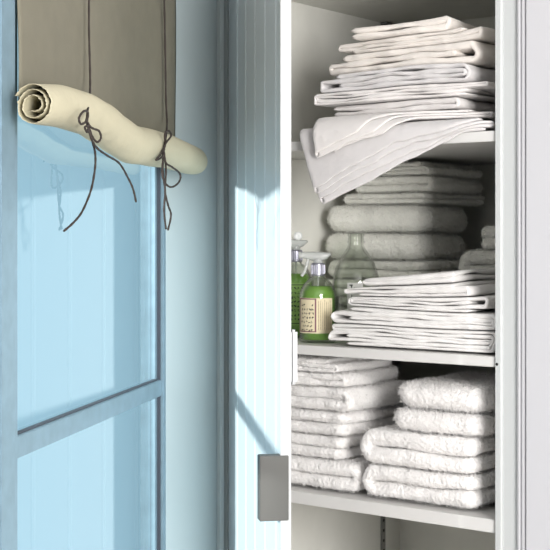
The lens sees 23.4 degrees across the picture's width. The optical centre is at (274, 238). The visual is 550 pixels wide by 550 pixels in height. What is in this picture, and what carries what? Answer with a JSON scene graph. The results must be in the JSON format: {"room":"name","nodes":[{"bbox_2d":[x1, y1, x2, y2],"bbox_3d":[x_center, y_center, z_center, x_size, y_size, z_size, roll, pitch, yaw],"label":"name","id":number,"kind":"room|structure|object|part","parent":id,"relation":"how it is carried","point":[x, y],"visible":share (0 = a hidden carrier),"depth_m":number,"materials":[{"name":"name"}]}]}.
{"room":"bathroom","nodes":[
{"label":"bathroom","id":0,"kind":"room"},
{"bbox_3d":[0.600,1.475,1.000,5.600,0.050,6.400,0,0,0],"label":"floor","id":1,"kind":"structure","parent":0,"visible":0},
{"bbox_2d":[229,0,516,549],"bbox_3d":[0.240,0.385,2.681,0.690,1.970,1.122,0,0,38],"label":"linen cabinet","id":2,"kind":"object","parent":1,"relation":"on","point":[281,52],"visible":0.48,"depth_m":2.51,"materials":[{"name":"grey paint"}]},
{"bbox_3d":[-0.037,0.383,2.485,0.017,1.935,0.602,0,0,-10],"label":"beadboard panel","id":3,"kind":"part","parent":2,"relation":"part of","materials":[{"name":"white paint"}]},
{"bbox_2d":[291,232,311,334],"bbox_3d":[0.046,0.098,2.884,0.077,0.228,0.078,0,0,0],"label":"spray bottle","id":4,"kind":"object","parent":2,"relation":"on","point":[298,282],"visible":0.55,"depth_m":2.85,"materials":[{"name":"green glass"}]},
{"bbox_3d":[0.050,-0.006,2.872,0.019,0.019,0.005,0,0,0],"label":"round knob","id":5,"kind":"part","parent":4,"relation":"part of","materials":[{"name":"white plastic"}]},
{"bbox_2d":[299,251,334,339],"bbox_3d":[0.088,0.119,2.744,0.078,0.187,0.078,0,0,0],"label":"spray bottle","id":6,"kind":"object","parent":2,"relation":"on","point":[317,303],"visible":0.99,"depth_m":2.71,"materials":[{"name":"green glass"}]},
{"bbox_2d":[318,300,326,329],"bbox_3d":[0.101,0.155,2.709,0.026,0.061,0.002,0,0,-18],"label":"label","id":7,"kind":"object","parent":6,"relation":"attached to","point":[322,304],"depth_m":2.71,"materials":[{"name":"beige paper"}]},
{"bbox_2d":[291,454,375,492],"bbox_3d":[0.143,0.472,2.785,0.253,0.059,0.256,0,0,37],"label":"bath towel","id":8,"kind":"object","parent":2,"relation":"on","point":[346,474],"visible":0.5,"depth_m":2.67,"materials":[{"name":"white fabric"}]},
{"bbox_2d":[291,431,363,460],"bbox_3d":[0.115,0.419,2.822,0.252,0.049,0.259,0,0,39],"label":"bath towel","id":9,"kind":"object","parent":8,"relation":"on","point":[307,444],"visible":0.34,"depth_m":2.69,"materials":[{"name":"white fabric"}]},
{"bbox_2d":[291,403,406,436],"bbox_3d":[0.131,0.370,2.823,0.250,0.054,0.278,0,0,41],"label":"bath towel","id":10,"kind":"object","parent":9,"relation":"on","point":[337,423],"visible":0.54,"depth_m":2.70,"materials":[{"name":"white fabric"}]},
{"bbox_2d":[291,378,408,412],"bbox_3d":[0.136,0.320,2.784,0.232,0.051,0.227,0,0,42],"label":"bath towel","id":11,"kind":"object","parent":10,"relation":"on","point":[363,397],"visible":0.71,"depth_m":2.69,"materials":[{"name":"white fabric"}]},
{"bbox_2d":[295,365,398,388],"bbox_3d":[0.118,0.282,2.785,0.219,0.031,0.221,0,0,37],"label":"hand towel","id":12,"kind":"object","parent":11,"relation":"on","point":[369,376],"visible":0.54,"depth_m":2.69,"materials":[{"name":"white fabric"}]},
{"bbox_2d":[297,354,391,373],"bbox_3d":[0.098,0.253,2.794,0.227,0.032,0.204,0,0,39],"label":"hand towel","id":13,"kind":"object","parent":12,"relation":"on","point":[311,363],"visible":0.56,"depth_m":2.70,"materials":[{"name":"white fabric"}]},
{"bbox_2d":[338,305,346,310],"bbox_3d":[0.316,0.178,3.007,0.279,0.055,0.243,0,0,39],"label":"bath towel","id":14,"kind":"object","parent":2,"relation":"on","point":[342,307],"visible":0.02,"depth_m":2.99,"materials":[{"name":"white fabric"}]},
{"bbox_2d":[323,277,385,305],"bbox_3d":[0.296,0.120,3.012,0.306,0.059,0.247,0,0,36],"label":"bath towel","id":15,"kind":"object","parent":14,"relation":"on","point":[340,285],"visible":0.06,"depth_m":2.98,"materials":[{"name":"white fabric"}]},
{"bbox_2d":[327,258,459,278],"bbox_3d":[0.293,0.069,3.027,0.269,0.044,0.246,0,0,40],"label":"bath towel","id":16,"kind":"object","parent":15,"relation":"on","point":[352,268],"visible":0.8,"depth_m":2.93,"materials":[{"name":"white fabric"}]},
{"bbox_2d":[325,232,465,260],"bbox_3d":[0.274,0.017,3.017,0.259,0.058,0.253,0,0,37],"label":"bath towel","id":17,"kind":"object","parent":16,"relation":"on","point":[375,245],"visible":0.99,"depth_m":2.92,"materials":[{"name":"white fabric"}]},
{"bbox_2d":[327,203,467,233],"bbox_3d":[0.281,-0.044,3.013,0.261,0.060,0.253,0,0,38],"label":"bath towel","id":18,"kind":"object","parent":17,"relation":"on","point":[406,218],"visible":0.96,"depth_m":2.92,"materials":[{"name":"white fabric"}]},
{"bbox_2d":[344,192,484,207],"bbox_3d":[0.315,-0.088,3.021,0.224,0.027,0.252,0,0,41],"label":"hand towel","id":19,"kind":"object","parent":18,"relation":"on","point":[397,198],"visible":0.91,"depth_m":2.94,"materials":[{"name":"white fabric"}]},
{"bbox_2d":[356,174,484,194],"bbox_3d":[0.325,-0.119,2.995,0.208,0.036,0.246,0,0,36],"label":"hand towel","id":20,"kind":"object","parent":19,"relation":"on","point":[425,183],"visible":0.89,"depth_m":2.90,"materials":[{"name":"white fabric"}]},
{"bbox_2d":[378,161,482,179],"bbox_3d":[0.333,-0.152,2.988,0.178,0.030,0.232,0,0,40],"label":"hand towel","id":21,"kind":"object","parent":20,"relation":"on","point":[450,170],"visible":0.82,"depth_m":2.91,"materials":[{"name":"white fabric"}]},
{"bbox_3d":[0.106,0.412,3.058,0.018,1.916,0.687,0,0,38],"label":"panel","id":22,"kind":"part","parent":2,"relation":"part of","materials":[{"name":"grey paint"}]},
{"bbox_2d":[332,233,362,308],"bbox_3d":[0.174,0.100,2.859,0.104,0.224,0.106,0,0,0],"label":"glass bottle","id":23,"kind":"object","parent":2,"relation":"on","point":[349,285],"visible":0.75,"depth_m":2.81,"materials":[{"name":"clear glass"}]},
{"bbox_3d":[0.355,-0.537,2.856,0.624,0.018,0.669,0,0,38],"label":"panel","id":24,"kind":"part","parent":2,"relation":"part of","materials":[{"name":"grey paint"}]},
{"bbox_2d":[291,483,494,532],"bbox_3d":[0.355,0.520,2.855,0.622,0.024,0.668,0,0,38],"label":"shelf","id":25,"kind":"object","parent":2,"relation":"attached to","point":[481,518],"depth_m":2.54,"materials":[{"name":"white paint"}]},
{"bbox_2d":[291,131,494,165],"bbox_3d":[0.355,-0.186,2.855,0.622,0.019,0.668,0,0,38],"label":"shelf","id":26,"kind":"object","parent":2,"relation":"attached to","point":[468,148],"depth_m":2.72,"materials":[{"name":"white paint"}]},
{"bbox_2d":[297,335,494,366],"bbox_3d":[0.355,0.222,2.855,0.622,0.019,0.668,0,0,38],"label":"shelf","id":27,"kind":"object","parent":2,"relation":"attached to","point":[335,348],"depth_m":2.55,"materials":[{"name":"white paint"}]},
{"bbox_2d":[299,118,494,203],"bbox_3d":[0.241,-0.144,2.597,0.396,0.153,0.303,0,0,13],"label":"sheet","id":28,"kind":"object","parent":2,"relation":"on","point":[333,174],"visible":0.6,"depth_m":2.53,"materials":[{"name":"white fabric"}]},
{"bbox_2d":[312,109,494,157],"bbox_3d":[0.272,-0.200,2.620,0.362,0.083,0.264,0,0,20],"label":"sheet","id":29,"kind":"object","parent":28,"relation":"on","point":[330,134],"visible":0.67,"depth_m":2.53,"materials":[{"name":"white fabric"}]},
{"bbox_2d":[333,97,494,115],"bbox_3d":[0.324,-0.256,2.688,0.300,0.023,0.303,0,0,40],"label":"sheet","id":30,"kind":"object","parent":29,"relation":"on","point":[452,103],"visible":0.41,"depth_m":2.55,"materials":[{"name":"white fabric"}]},
{"bbox_2d":[314,81,494,107],"bbox_3d":[0.327,-0.281,2.683,0.398,0.028,0.335,0,0,37],"label":"sheet","id":31,"kind":"object","parent":30,"relation":"on","point":[484,91],"visible":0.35,"depth_m":2.55,"materials":[{"name":"white fabric"}]},
{"bbox_2d":[320,63,494,92],"bbox_3d":[0.325,-0.311,2.685,0.348,0.043,0.335,0,0,39],"label":"sheet","id":32,"kind":"object","parent":31,"relation":"on","point":[424,74],"visible":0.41,"depth_m":2.54,"materials":[{"name":"white fabric"}]},
{"bbox_2d":[329,41,494,75],"bbox_3d":[0.328,-0.349,2.674,0.356,0.049,0.284,0,0,40],"label":"sheet","id":33,"kind":"object","parent":32,"relation":"on","point":[478,54],"visible":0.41,"depth_m":2.54,"materials":[{"name":"beige fabric"}]},
{"bbox_2d":[338,26,494,54],"bbox_3d":[0.349,-0.383,2.679,0.349,0.037,0.304,0,0,41],"label":"sheet","id":34,"kind":"object","parent":33,"relation":"on","point":[479,34],"visible":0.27,"depth_m":2.54,"materials":[{"name":"beige fabric"}]},
{"bbox_2d":[351,16,476,41],"bbox_3d":[0.310,-0.408,2.675,0.221,0.037,0.267,0,0,34],"label":"sheet","id":35,"kind":"object","parent":34,"relation":"on","point":[444,23],"visible":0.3,"depth_m":2.57,"materials":[{"name":"beige fabric"}]},
{"bbox_2d":[328,323,494,352],"bbox_3d":[0.329,0.188,2.634,0.380,0.041,0.253,0,0,38],"label":"sheet","id":36,"kind":"object","parent":2,"relation":"on","point":[482,341],"visible":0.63,"depth_m":2.53,"materials":[{"name":"white fabric"}]},
{"bbox_2d":[331,306,494,329],"bbox_3d":[0.334,0.151,2.637,0.378,0.035,0.260,0,0,38],"label":"sheet","id":37,"kind":"object","parent":36,"relation":"on","point":[484,319],"visible":0.66,"depth_m":2.53,"materials":[{"name":"white fabric"}]},
{"bbox_2d":[348,293,494,311],"bbox_3d":[0.343,0.120,2.627,0.324,0.034,0.242,0,0,40],"label":"sheet","id":38,"kind":"object","parent":37,"relation":"on","point":[486,301],"visible":0.72,"depth_m":2.52,"materials":[{"name":"white fabric"}]},
{"bbox_2d":[344,280,494,296],"bbox_3d":[0.325,0.096,2.646,0.298,0.033,0.247,0,0,40],"label":"sheet","id":39,"kind":"object","parent":38,"relation":"on","point":[462,288],"visible":0.87,"depth_m":2.54,"materials":[{"name":"white fabric"}]},
{"bbox_2d":[362,268,494,285],"bbox_3d":[0.327,0.074,2.645,0.221,0.036,0.234,0,0,41],"label":"sheet","id":40,"kind":"object","parent":39,"relation":"on","point":[470,274],"visible":0.93,"depth_m":2.55,"materials":[{"name":"white fabric"}]},
{"bbox_2d":[360,463,494,509],"bbox_3d":[0.354,0.469,2.641,0.266,0.065,0.308,0,0,38],"label":"bath towel","id":41,"kind":"object","parent":2,"relation":"on","point":[473,490],"visible":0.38,"depth_m":2.51,"materials":[{"name":"white fabric"}]},
{"bbox_2d":[359,423,494,473],"bbox_3d":[0.354,0.402,2.640,0.263,0.072,0.304,0,0,38],"label":"bath towel","id":42,"kind":"object","parent":41,"relation":"on","point":[389,444],"visible":0.55,"depth_m":2.51,"materials":[{"name":"white fabric"}]},
{"bbox_2d":[391,406,494,437],"bbox_3d":[0.380,0.346,2.609,0.210,0.044,0.280,0,0,38],"label":"hand towel","id":43,"kind":"object","parent":42,"relation":"on","point":[450,422],"visible":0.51,"depth_m":2.50,"materials":[{"name":"white fabric"}]},
{"bbox_2d":[397,371,494,413],"bbox_3d":[0.382,0.299,2.604,0.202,0.051,0.264,0,0,38],"label":"hand towel","id":44,"kind":"object","parent":43,"relation":"on","point":[459,391],"visible":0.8,"depth_m":2.51,"materials":[{"name":"white fabric"}]},
{"bbox_3d":[0.564,0.412,3.128,0.624,1.916,0.018,0,0,38],"label":"panel","id":45,"kind":"part","parent":2,"relation":"part of","materials":[{"name":"grey paint"}]},
{"bbox_3d":[0.531,0.176,2.828,0.212,0.064,0.243,0,0,38],"label":"hand towel","id":46,"kind":"object","parent":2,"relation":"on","visible":0},
{"bbox_3d":[0.571,0.114,2.801,0.213,0.061,0.244,0,0,38],"label":"hand towel","id":47,"kind":"object","parent":46,"relation":"on","visible":0},
{"bbox_2d":[457,248,494,280],"bbox_3d":[0.537,0.054,2.833,0.213,0.063,0.244,0,0,38],"label":"hand towel","id":48,"kind":"object","parent":47,"relation":"on","point":[479,259],"visible":0.24,"depth_m":2.78,"materials":[{"name":"white fabric"}]},
{"bbox_2d":[480,224,494,250],"bbox_3d":[0.575,-0.003,2.808,0.208,0.054,0.246,0,0,38],"label":"hand towel","id":49,"kind":"object","parent":48,"relation":"on","point":[488,232],"visible":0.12,"depth_m":2.76,"materials":[{"name":"white fabric"}]},
{"bbox_3d":[1.138,0.225,1.921,1.445,2.450,0.100,0,0,38],"label":"wall","id":50,"kind":"structure","parent":0,"visible":0},
{"bbox_2d":[517,0,549,549],"bbox_3d":[0.486,0.425,2.345,0.111,2.050,0.041,0,0,37],"label":"cabinet door","id":51,"kind":"structure","parent":50,"relation":"attached to","point":[533,16],"depth_m":2.34,"materials":[{"name":"grey paint"}]},
{"bbox_3d":[-0.590,0.225,0.884,0.100,2.450,3.720,0,0,10],"label":"wall window","id":52,"kind":"structure","parent":0,"visible":0},
{"bbox_2d":[0,0,228,549],"bbox_3d":[-0.253,0.225,2.271,0.131,2.450,1.075,0,0,10],"label":"window","id":53,"kind":"structure","parent":52,"relation":"attached to","point":[150,394],"depth_m":2.64,"materials":[{"name":"blue metal"}]},
{"bbox_2d":[15,0,207,231],"bbox_3d":[-0.242,-0.305,2.179,0.109,0.591,0.887,0,0,10],"label":"window shade","id":54,"kind":"object","parent":53,"relation":"attached to","point":[103,72],"visible":1,"depth_m":2.12,"materials":[{"name":"beige fabric"}]},
{"bbox_3d":[-0.253,-0.199,1.911,0.074,0.379,0.328,0,0,0],"label":"tie cord","id":55,"kind":"part","parent":54,"relation":"part of","materials":[{"name":"brown fabric"}]},
{"bbox_3d":[-0.184,-0.242,2.353,0.040,0.455,0.289,0,0,-2],"label":"tie cord","id":56,"kind":"part","parent":54,"relation":"part of","materials":[{"name":"brown fabric"}]}
]}

